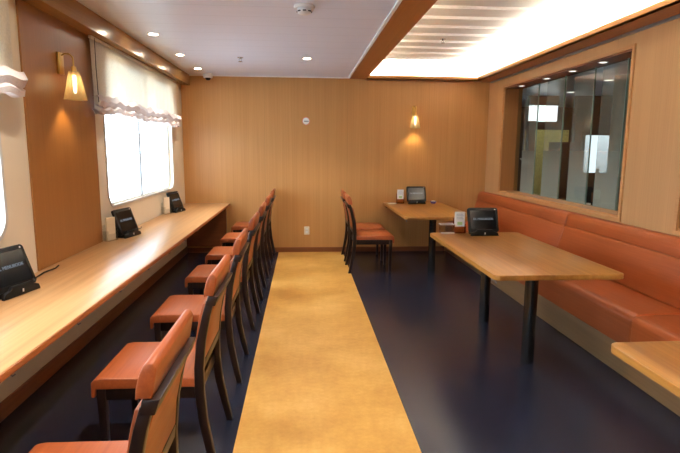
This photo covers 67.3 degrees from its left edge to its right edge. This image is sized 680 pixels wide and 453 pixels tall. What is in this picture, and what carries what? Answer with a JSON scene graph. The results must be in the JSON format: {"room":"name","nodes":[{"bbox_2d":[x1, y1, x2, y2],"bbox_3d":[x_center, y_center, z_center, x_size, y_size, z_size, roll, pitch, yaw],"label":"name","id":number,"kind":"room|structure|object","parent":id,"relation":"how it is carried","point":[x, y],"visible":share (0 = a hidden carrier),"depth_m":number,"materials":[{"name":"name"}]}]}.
{"room":"ship interior","nodes":[
{"label":"ship interior","id":0,"kind":"room"},
{"bbox_2d":[0,0,186,401],"bbox_3d":[-1.864,-0.015,1.019,0.132,2.800,13.087,0,9,-4],"label":"wall","id":1,"kind":"structure","parent":0,"point":[54,159],"depth_m":3.56,"materials":[{"name":"brown wood"}]},
{"bbox_2d":[0,132,7,240],"bbox_3d":[-1.901,-0.396,1.706,0.091,1.334,2.464,0,9,-4],"label":"window","id":2,"kind":"structure","parent":1,"relation":"in","point":[2,177],"depth_m":2.96,"materials":[{"name":"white glass"}]},
{"bbox_2d":[0,0,27,97],"bbox_3d":[-1.779,-0.840,1.597,0.098,0.619,2.854,0,9,-4],"label":"roman shade","id":3,"kind":"object","parent":1,"relation":"attached to","point":[12,82],"visible":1,"depth_m":2.92,"materials":[{"name":"fabric"}]},
{"bbox_2d":[56,52,87,100],"bbox_3d":[-1.905,-1.069,3.642,0.178,0.325,0.156,0,9,-4],"label":"wall sconce","id":4,"kind":"object","parent":1,"relation":"attached to","point":[74,90],"visible":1,"depth_m":3.61,"materials":[{"name":"glass"}]},
{"bbox_2d":[0,246,187,422],"bbox_3d":[-1.811,1.318,1.218,0.014,0.104,13.074,0,9,-4],"label":"baseboard","id":5,"kind":"structure","parent":1,"relation":"attached to","point":[16,398],"depth_m":3.83,"materials":[{"name":"brown wood"}]},
{"bbox_2d":[22,0,189,84],"bbox_3d":[-1.737,-1.120,0.861,0.130,0.144,13.086,0,9,-4],"label":"trim","id":6,"kind":"structure","parent":1,"relation":"attached to","point":[72,13],"depth_m":4.19,"materials":[{"name":"brown wood"}]},
{"bbox_2d":[0,203,229,382],"bbox_3d":[-1.624,0.652,3.113,0.645,0.641,9.184,0,9,-4],"label":"countertop","id":7,"kind":"structure","parent":1,"relation":"attached to","point":[31,321],"depth_m":3.15,"materials":[{"name":"brown wood"}]},
{"bbox_2d":[0,244,39,300],"bbox_3d":[-1.812,0.245,2.801,0.154,0.254,0.290,2,9,8],"label":"tablet","id":8,"kind":"object","parent":7,"relation":"on","point":[17,276],"visible":1,"depth_m":2.81,"materials":[{"name":"black plastic"}]},
{"bbox_2d":[36,265,58,278],"bbox_3d":[-1.883,0.297,3.271,0.038,0.012,0.446,-1,9,-11],"label":"charging cable","id":9,"kind":"object","parent":7,"relation":"on","point":[57,265],"visible":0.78,"depth_m":3.29,"materials":[{"name":"black plastic"}]},
{"bbox_2d":[105,217,115,240],"bbox_3d":[-1.995,0.022,4.439,0.070,0.205,0.110,3,9,20],"label":"card holder","id":10,"kind":"object","parent":7,"relation":"on","point":[110,221],"visible":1,"depth_m":4.42,"materials":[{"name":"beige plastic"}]},
{"bbox_2d":[111,207,140,238],"bbox_3d":[-1.961,-0.038,4.674,0.154,0.254,0.290,2,9,8],"label":"tablet","id":11,"kind":"object","parent":7,"relation":"on","point":[126,226],"visible":1,"depth_m":4.63,"materials":[{"name":"black plastic"}]},
{"bbox_2d":[163,197,169,213],"bbox_3d":[-2.131,-0.255,6.273,0.070,0.205,0.110,3,9,20],"label":"card holder","id":12,"kind":"object","parent":7,"relation":"on","point":[166,203],"visible":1,"depth_m":6.26,"materials":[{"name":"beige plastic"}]},
{"bbox_2d":[166,191,185,212],"bbox_3d":[-2.097,-0.315,6.509,0.154,0.254,0.290,2,9,8],"label":"tablet","id":13,"kind":"object","parent":7,"relation":"on","point":[176,205],"visible":1,"depth_m":6.46,"materials":[{"name":"black plastic"}]},
{"bbox_2d":[88,35,181,126],"bbox_3d":[-2.071,-1.432,5.522,0.106,0.620,2.854,0,9,-4],"label":"roman shade","id":14,"kind":"object","parent":1,"relation":"attached to","point":[125,86],"visible":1,"depth_m":5.00,"materials":[{"name":"fabric"}]},
{"bbox_2d":[103,115,173,206],"bbox_3d":[-2.193,-0.991,5.646,0.091,1.334,2.374,0,9,-4],"label":"window","id":15,"kind":"structure","parent":1,"relation":"in","point":[141,195],"depth_m":5.62,"materials":[{"name":"white metal"}]},
{"bbox_2d":[181,76,489,250],"bbox_3d":[0.047,-1.081,7.696,4.890,2.950,0.120,0,9,-4],"label":"wall","id":16,"kind":"structure","parent":0,"point":[245,138],"depth_m":7.62,"materials":[{"name":"brown wood"}]},
{"bbox_2d":[302,117,309,124],"bbox_3d":[-0.500,-1.551,7.521,0.120,0.120,0.004,0,9,-4],"label":"wall sign","id":17,"kind":"object","parent":16,"relation":"attached to","point":[305,120],"visible":1,"depth_m":7.52,"materials":[{"name":"white plastic"}]},
{"bbox_2d":[304,226,308,234],"bbox_3d":[-0.504,0.061,7.761,0.080,0.124,0.010,0,9,-4],"label":"wall outlet","id":18,"kind":"object","parent":16,"relation":"attached to","point":[306,228],"visible":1,"depth_m":7.76,"materials":[{"name":"white plastic"}]},
{"bbox_2d":[188,246,443,252],"bbox_3d":[-0.336,0.351,7.816,3.929,0.074,0.012,0,9,-4],"label":"baseboard","id":19,"kind":"structure","parent":16,"relation":"attached to","point":[396,248],"depth_m":7.83,"materials":[{"name":"brown wood"}]},
{"bbox_2d":[410,106,419,127],"bbox_3d":[1.109,-1.615,7.542,0.156,0.325,0.178,0,9,-4],"label":"wall sconce","id":20,"kind":"object","parent":16,"relation":"attached to","point":[415,120],"visible":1,"depth_m":7.50,"materials":[{"name":"glass"}]},
{"bbox_2d":[0,251,679,452],"bbox_3d":[3.051,0.908,4.723,10.430,0.062,19.600,0,9,-4],"label":"floor","id":21,"kind":"structure","parent":0,"point":[370,358],"depth_m":3.47,"materials":[{"name":"blue plastic"}]},
{"bbox_2d":[29,309,195,452],"bbox_3d":[-0.813,0.817,1.665,0.606,0.978,0.509,0,9,-4],"label":"dining chair","id":22,"kind":"object","parent":21,"relation":"on","point":[154,426],"visible":1,"depth_m":1.60,"materials":[{"name":"leather"}]},
{"bbox_2d":[135,309,192,399],"bbox_3d":[-0.544,0.386,1.619,0.060,0.108,0.476,0,9,-4],"label":"cushion","id":23,"kind":"object","parent":22,"relation":"on","point":[155,377],"depth_m":1.51,"materials":[{"name":"leather"}]},
{"bbox_2d":[91,254,232,452],"bbox_3d":[-0.885,0.669,2.641,0.606,0.978,0.509,0,9,-4],"label":"dining chair","id":24,"kind":"object","parent":21,"relation":"on","point":[118,380],"visible":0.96,"depth_m":2.45,"materials":[{"name":"leather"}]},
{"bbox_2d":[204,254,230,296],"bbox_3d":[-0.616,0.239,2.594,0.060,0.108,0.476,0,9,-4],"label":"cushion","id":25,"kind":"object","parent":24,"relation":"on","point":[216,282],"depth_m":2.47,"materials":[{"name":"leather"}]},
{"bbox_2d":[150,228,248,383],"bbox_3d":[-0.954,0.529,3.569,0.606,0.978,0.509,0,9,-4],"label":"dining chair","id":26,"kind":"object","parent":21,"relation":"on","point":[168,313],"visible":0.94,"depth_m":3.39,"materials":[{"name":"leather"}]},
{"bbox_2d":[232,228,247,254],"bbox_3d":[-0.685,0.098,3.524,0.060,0.108,0.476,0,9,-4],"label":"cushion","id":27,"kind":"object","parent":26,"relation":"on","point":[240,245],"depth_m":3.38,"materials":[{"name":"leather"}]},
{"bbox_2d":[185,211,260,330],"bbox_3d":[-1.028,0.379,4.564,0.606,0.978,0.509,0,9,-4],"label":"dining chair","id":28,"kind":"object","parent":21,"relation":"on","point":[197,279],"visible":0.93,"depth_m":4.38,"materials":[{"name":"leather"}]},
{"bbox_2d":[248,211,259,230],"bbox_3d":[-0.759,-0.052,4.516,0.060,0.108,0.476,0,9,-4],"label":"cushion","id":29,"kind":"object","parent":28,"relation":"on","point":[253,225],"depth_m":4.36,"materials":[{"name":"leather"}]},
{"bbox_2d":[205,202,266,299],"bbox_3d":[-1.094,0.244,5.462,0.606,0.978,0.509,0,9,-4],"label":"dining chair","id":30,"kind":"object","parent":21,"relation":"on","point":[217,253],"visible":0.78,"depth_m":5.28,"materials":[{"name":"leather"}]},
{"bbox_2d":[258,202,265,215],"bbox_3d":[-0.825,-0.188,5.417,0.060,0.108,0.476,0,9,-4],"label":"cushion","id":31,"kind":"object","parent":30,"relation":"on","point":[262,208],"depth_m":5.25,"materials":[{"name":"leather"}]},
{"bbox_2d":[220,194,271,276],"bbox_3d":[-1.165,0.099,6.418,0.606,0.978,0.509,0,9,-4],"label":"dining chair","id":32,"kind":"object","parent":21,"relation":"on","point":[229,238],"visible":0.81,"depth_m":6.24,"materials":[{"name":"leather"}]},
{"bbox_2d":[265,194,271,205],"bbox_3d":[-0.896,-0.332,6.372,0.060,0.108,0.476,0,9,-4],"label":"cushion","id":33,"kind":"object","parent":32,"relation":"on","point":[268,200],"depth_m":6.22,"materials":[{"name":"leather"}]},
{"bbox_2d":[231,188,275,259],"bbox_3d":[-1.237,-0.049,7.400,0.606,0.978,0.509,0,9,-4],"label":"dining chair","id":34,"kind":"object","parent":21,"relation":"on","point":[238,226],"visible":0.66,"depth_m":7.22,"materials":[{"name":"leather"}]},
{"bbox_2d":[270,188,275,197],"bbox_3d":[-0.969,-0.479,7.352,0.060,0.108,0.476,0,9,-4],"label":"cushion","id":35,"kind":"object","parent":34,"relation":"on","point":[272,193],"depth_m":7.21,"materials":[{"name":"leather"}]},
{"bbox_2d":[340,189,384,261],"bbox_3d":[0.320,-0.030,7.351,0.606,0.978,0.509,0,9,-4],"label":"dining chair","id":36,"kind":"object","parent":21,"relation":"on","point":[359,226],"visible":0.7,"depth_m":7.22,"materials":[{"name":"leather"}]},
{"bbox_2d":[341,189,345,198],"bbox_3d":[0.057,-0.460,7.266,0.060,0.108,0.476,0,9,-4],"label":"cushion","id":37,"kind":"object","parent":36,"relation":"on","point":[343,192],"depth_m":7.18,"materials":[{"name":"leather"}]},
{"bbox_2d":[344,193,393,273],"bbox_3d":[0.371,0.074,6.660,0.606,0.978,0.509,0,9,-4],"label":"dining chair","id":38,"kind":"object","parent":21,"relation":"on","point":[358,237],"visible":1,"depth_m":6.46,"materials":[{"name":"leather"}]},
{"bbox_2d":[345,193,351,204],"bbox_3d":[0.108,-0.355,6.576,0.060,0.108,0.476,0,9,-4],"label":"cushion","id":39,"kind":"object","parent":38,"relation":"on","point":[348,199],"depth_m":6.39,"materials":[{"name":"leather"}]},
{"bbox_2d":[384,202,466,271],"bbox_3d":[1.155,0.135,7.025,0.880,0.760,1.723,0,9,-4],"label":"dining table","id":40,"kind":"object","parent":21,"relation":"on","point":[429,211],"visible":0.83,"depth_m":6.57,"materials":[{"name":"brown wood"}]},
{"bbox_2d":[396,190,403,202],"bbox_3d":[0.904,-0.452,7.665,0.110,0.205,0.070,0,9,-4],"label":"card holder","id":41,"kind":"object","parent":40,"relation":"on","point":[400,193],"visible":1,"depth_m":7.65,"materials":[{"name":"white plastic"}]},
{"bbox_2d":[406,186,425,203],"bbox_3d":[1.137,-0.470,7.632,0.290,0.254,0.154,0,9,-4],"label":"tablet","id":42,"kind":"object","parent":40,"relation":"on","point":[415,194],"visible":1,"depth_m":7.62,"materials":[{"name":"black plastic"}]},
{"bbox_2d":[520,158,530,169],"bbox_3d":[3.328,-0.523,9.273,0.260,1.422,0.260,-6,11,-38],"label":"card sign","id":43,"kind":"object","parent":21,"relation":"on","point":[525,161],"visible":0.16,"depth_m":9.17,"materials":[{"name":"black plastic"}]},
{"bbox_2d":[430,232,623,363],"bbox_3d":[1.364,0.561,4.201,0.880,0.760,1.720,0,9,-4],"label":"dining table","id":44,"kind":"object","parent":21,"relation":"on","point":[508,256],"visible":1,"depth_m":3.75,"materials":[{"name":"brown wood"}]},
{"bbox_2d":[439,223,454,233],"bbox_3d":[1.031,0.017,4.946,0.134,0.088,0.084,0,9,-4],"label":"acrylic tray","id":45,"kind":"object","parent":44,"relation":"on","point":[439,223],"visible":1,"depth_m":4.91,"materials":[{"name":"clear plastic"}]},
{"bbox_2d":[452,212,465,232],"bbox_3d":[1.156,-0.041,4.947,0.110,0.205,0.070,0,9,-4],"label":"card holder","id":46,"kind":"object","parent":44,"relation":"on","point":[459,220],"visible":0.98,"depth_m":4.93,"materials":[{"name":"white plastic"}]},
{"bbox_2d":[467,208,498,235],"bbox_3d":[1.350,-0.047,4.831,0.290,0.254,0.154,0,9,-4],"label":"tablet","id":47,"kind":"object","parent":44,"relation":"on","point":[481,221],"visible":1,"depth_m":4.82,"materials":[{"name":"black plastic"}]},
{"bbox_2d":[524,121,535,169],"bbox_3d":[4.193,-1.227,11.381,0.200,2.200,0.200,0,9,-4],"label":"post","id":48,"kind":"object","parent":21,"relation":"on","point":[531,125],"visible":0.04,"depth_m":11.24,"materials":[{"name":"black plastic"}]},
{"bbox_2d":[523,130,568,194],"bbox_3d":[4.654,-1.175,11.656,1.000,2.020,0.060,0,9,-4],"label":"mosaic panel","id":49,"kind":"object","parent":21,"relation":"on","point":[544,137],"visible":0.29,"depth_m":11.53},
{"bbox_2d":[547,142,575,199],"bbox_3d":[4.240,-0.757,9.868,0.340,1.720,0.352,-3,9,-21],"label":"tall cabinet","id":50,"kind":"object","parent":21,"relation":"on","point":[568,148],"visible":0.38,"depth_m":9.67,"materials":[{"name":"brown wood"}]},
{"bbox_2d":[445,191,679,416],"bbox_3d":[2.269,0.626,3.239,0.599,0.929,9.471,0,9,-4],"label":"bench","id":51,"kind":"object","parent":21,"relation":"on","point":[643,305],"visible":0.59,"depth_m":4.08,"materials":[{"name":"orange leather"}]},
{"bbox_2d":[445,221,467,231],"bbox_3d":[2.006,0.238,6.611,0.572,0.250,2.667,0,9,-4],"label":"seat cushion","id":52,"kind":"object","parent":51,"relation":"on","point":[448,228],"depth_m":7.67,"materials":[{"name":"leather"}]},
{"bbox_2d":[518,280,679,341],"bbox_3d":[2.171,0.575,4.381,0.572,0.250,1.848,0,9,-4],"label":"seat cushion","id":53,"kind":"object","parent":51,"relation":"on","point":[610,308],"depth_m":3.88,"materials":[{"name":"leather"}]},
{"bbox_2d":[630,314,679,341],"bbox_3d":[2.307,0.852,2.546,0.572,0.250,1.864,0,9,-4],"label":"seat cushion","id":54,"kind":"object","parent":51,"relation":"on","point":[643,327],"depth_m":3.30,"materials":[{"name":"leather"}]},
{"bbox_2d":[613,177,620,209],"bbox_3d":[4.001,-0.054,6.935,0.480,1.200,0.490,-3,9,-21],"label":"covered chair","id":55,"kind":"object","parent":21,"relation":"on","point":[613,177],"visible":0.02,"depth_m":7.00,"materials":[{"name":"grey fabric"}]},
{"bbox_2d":[606,75,629,177],"bbox_3d":[4.487,-1.043,8.338,0.320,2.745,0.320,0,9,-4],"label":"round column","id":56,"kind":"structure","parent":21,"relation":"on","point":[619,88],"depth_m":8.18,"materials":[{"name":"grey"}]},
{"bbox_2d":[611,341,679,397],"bbox_3d":[1.618,0.986,1.384,0.880,0.760,1.720,0,9,-4],"label":"dining table","id":57,"kind":"object","parent":21,"relation":"on","point":[659,361],"visible":1,"depth_m":1.98,"materials":[{"name":"brown wood"}]},
{"bbox_3d":[3.653,0.038,7.881,0.800,0.730,0.800,0,9,-4],"label":"round table","id":58,"kind":"object","parent":21,"relation":"on","visible":0},
{"bbox_3d":[3.653,-0.143,7.865,0.965,0.380,0.958,0,9,-4],"label":"tablecloth","id":59,"kind":"object","parent":58,"relation":"on","visible":0},
{"bbox_2d":[591,168,598,204],"bbox_3d":[3.846,-0.590,7.679,0.113,0.560,0.113,0,9,-4],"label":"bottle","id":60,"kind":"object","parent":59,"relation":"on","point":[597,169],"visible":0.32,"depth_m":7.66,"materials":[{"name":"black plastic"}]},
{"bbox_2d":[76,0,679,81],"bbox_3d":[0.585,-1.385,1.044,4.790,0.423,13.187,0,9,-4],"label":"ceiling","id":61,"kind":"structure","parent":0,"point":[376,40],"depth_m":4.93,"materials":[{"name":"white paint"}]},
{"bbox_2d":[203,73,212,79],"bbox_3d":[-1.847,-2.093,7.152,0.128,0.095,0.128,0,9,-4],"label":"ceiling camera","id":62,"kind":"object","parent":61,"relation":"attached to","point":[207,76],"visible":1,"depth_m":7.11,"materials":[{"name":"white plastic"}]},
{"bbox_2d":[294,3,314,15],"bbox_3d":[-0.262,-1.586,3.747,0.156,0.062,0.156,0,9,-4],"label":"smoke detector","id":63,"kind":"object","parent":61,"relation":"attached to","point":[304,9],"visible":1,"depth_m":3.70,"materials":[{"name":"white plastic"}]},
{"bbox_2d":[517,107,573,190],"bbox_3d":[4.738,-2.016,14.294,5.440,2.900,0.100,0,9,-4],"label":"wall","id":64,"kind":"structure","parent":0,"point":[569,111],"depth_m":14.20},
{"bbox_2d":[522,59,630,106],"bbox_3d":[5.509,-1.924,4.478,5.540,0.150,19.600,0,9,-4],"label":"ceiling","id":65,"kind":"structure","parent":0,"point":[582,83],"depth_m":9.56,"materials":[{"name":"grey paint"}]},
{"bbox_2d":[528,95,559,121],"bbox_3d":[4.494,-2.603,11.297,0.660,0.550,0.100,0,9,-4],"label":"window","id":66,"kind":"structure","parent":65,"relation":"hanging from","point":[548,113],"depth_m":11.26,"materials":[{"name":"white glass"}]},
{"bbox_2d":[485,14,679,236],"bbox_3d":[2.826,-0.108,1.352,0.285,2.950,13.087,0,9,-4],"label":"wall","id":67,"kind":"structure","parent":0,"point":[653,148],"depth_m":4.16,"materials":[{"name":"brown wood"}]},
{"bbox_2d":[497,43,636,221],"bbox_3d":[2.495,-1.001,5.814,0.264,1.511,2.856,0,9,-4],"label":"window","id":68,"kind":"structure","parent":67,"relation":"in","point":[605,196],"depth_m":5.79,"materials":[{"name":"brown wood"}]},
{"bbox_2d":[672,164,679,235],"bbox_3d":[2.751,-0.479,2.352,0.264,1.511,2.856,0,9,-4],"label":"window","id":69,"kind":"structure","parent":67,"relation":"in","point":[676,223],"depth_m":3.81,"materials":[{"name":"brown wood"}]},
{"bbox_2d":[572,96,612,202],"bbox_3d":[6.419,-1.508,11.503,2.500,2.750,0.100,0,9,-4],"label":"wall","id":70,"kind":"structure","parent":0,"point":[602,105],"depth_m":11.27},
{"bbox_2d":[579,132,609,175],"bbox_3d":[5.739,-1.605,11.342,0.820,0.940,0.070,0,9,-4],"label":"window","id":71,"kind":"structure","parent":70,"relation":"in","point":[598,151],"depth_m":11.32,"materials":[{"name":"white glass"}]},
{"label":"outside","id":72,"kind":"structure","parent":0,"visible":0},
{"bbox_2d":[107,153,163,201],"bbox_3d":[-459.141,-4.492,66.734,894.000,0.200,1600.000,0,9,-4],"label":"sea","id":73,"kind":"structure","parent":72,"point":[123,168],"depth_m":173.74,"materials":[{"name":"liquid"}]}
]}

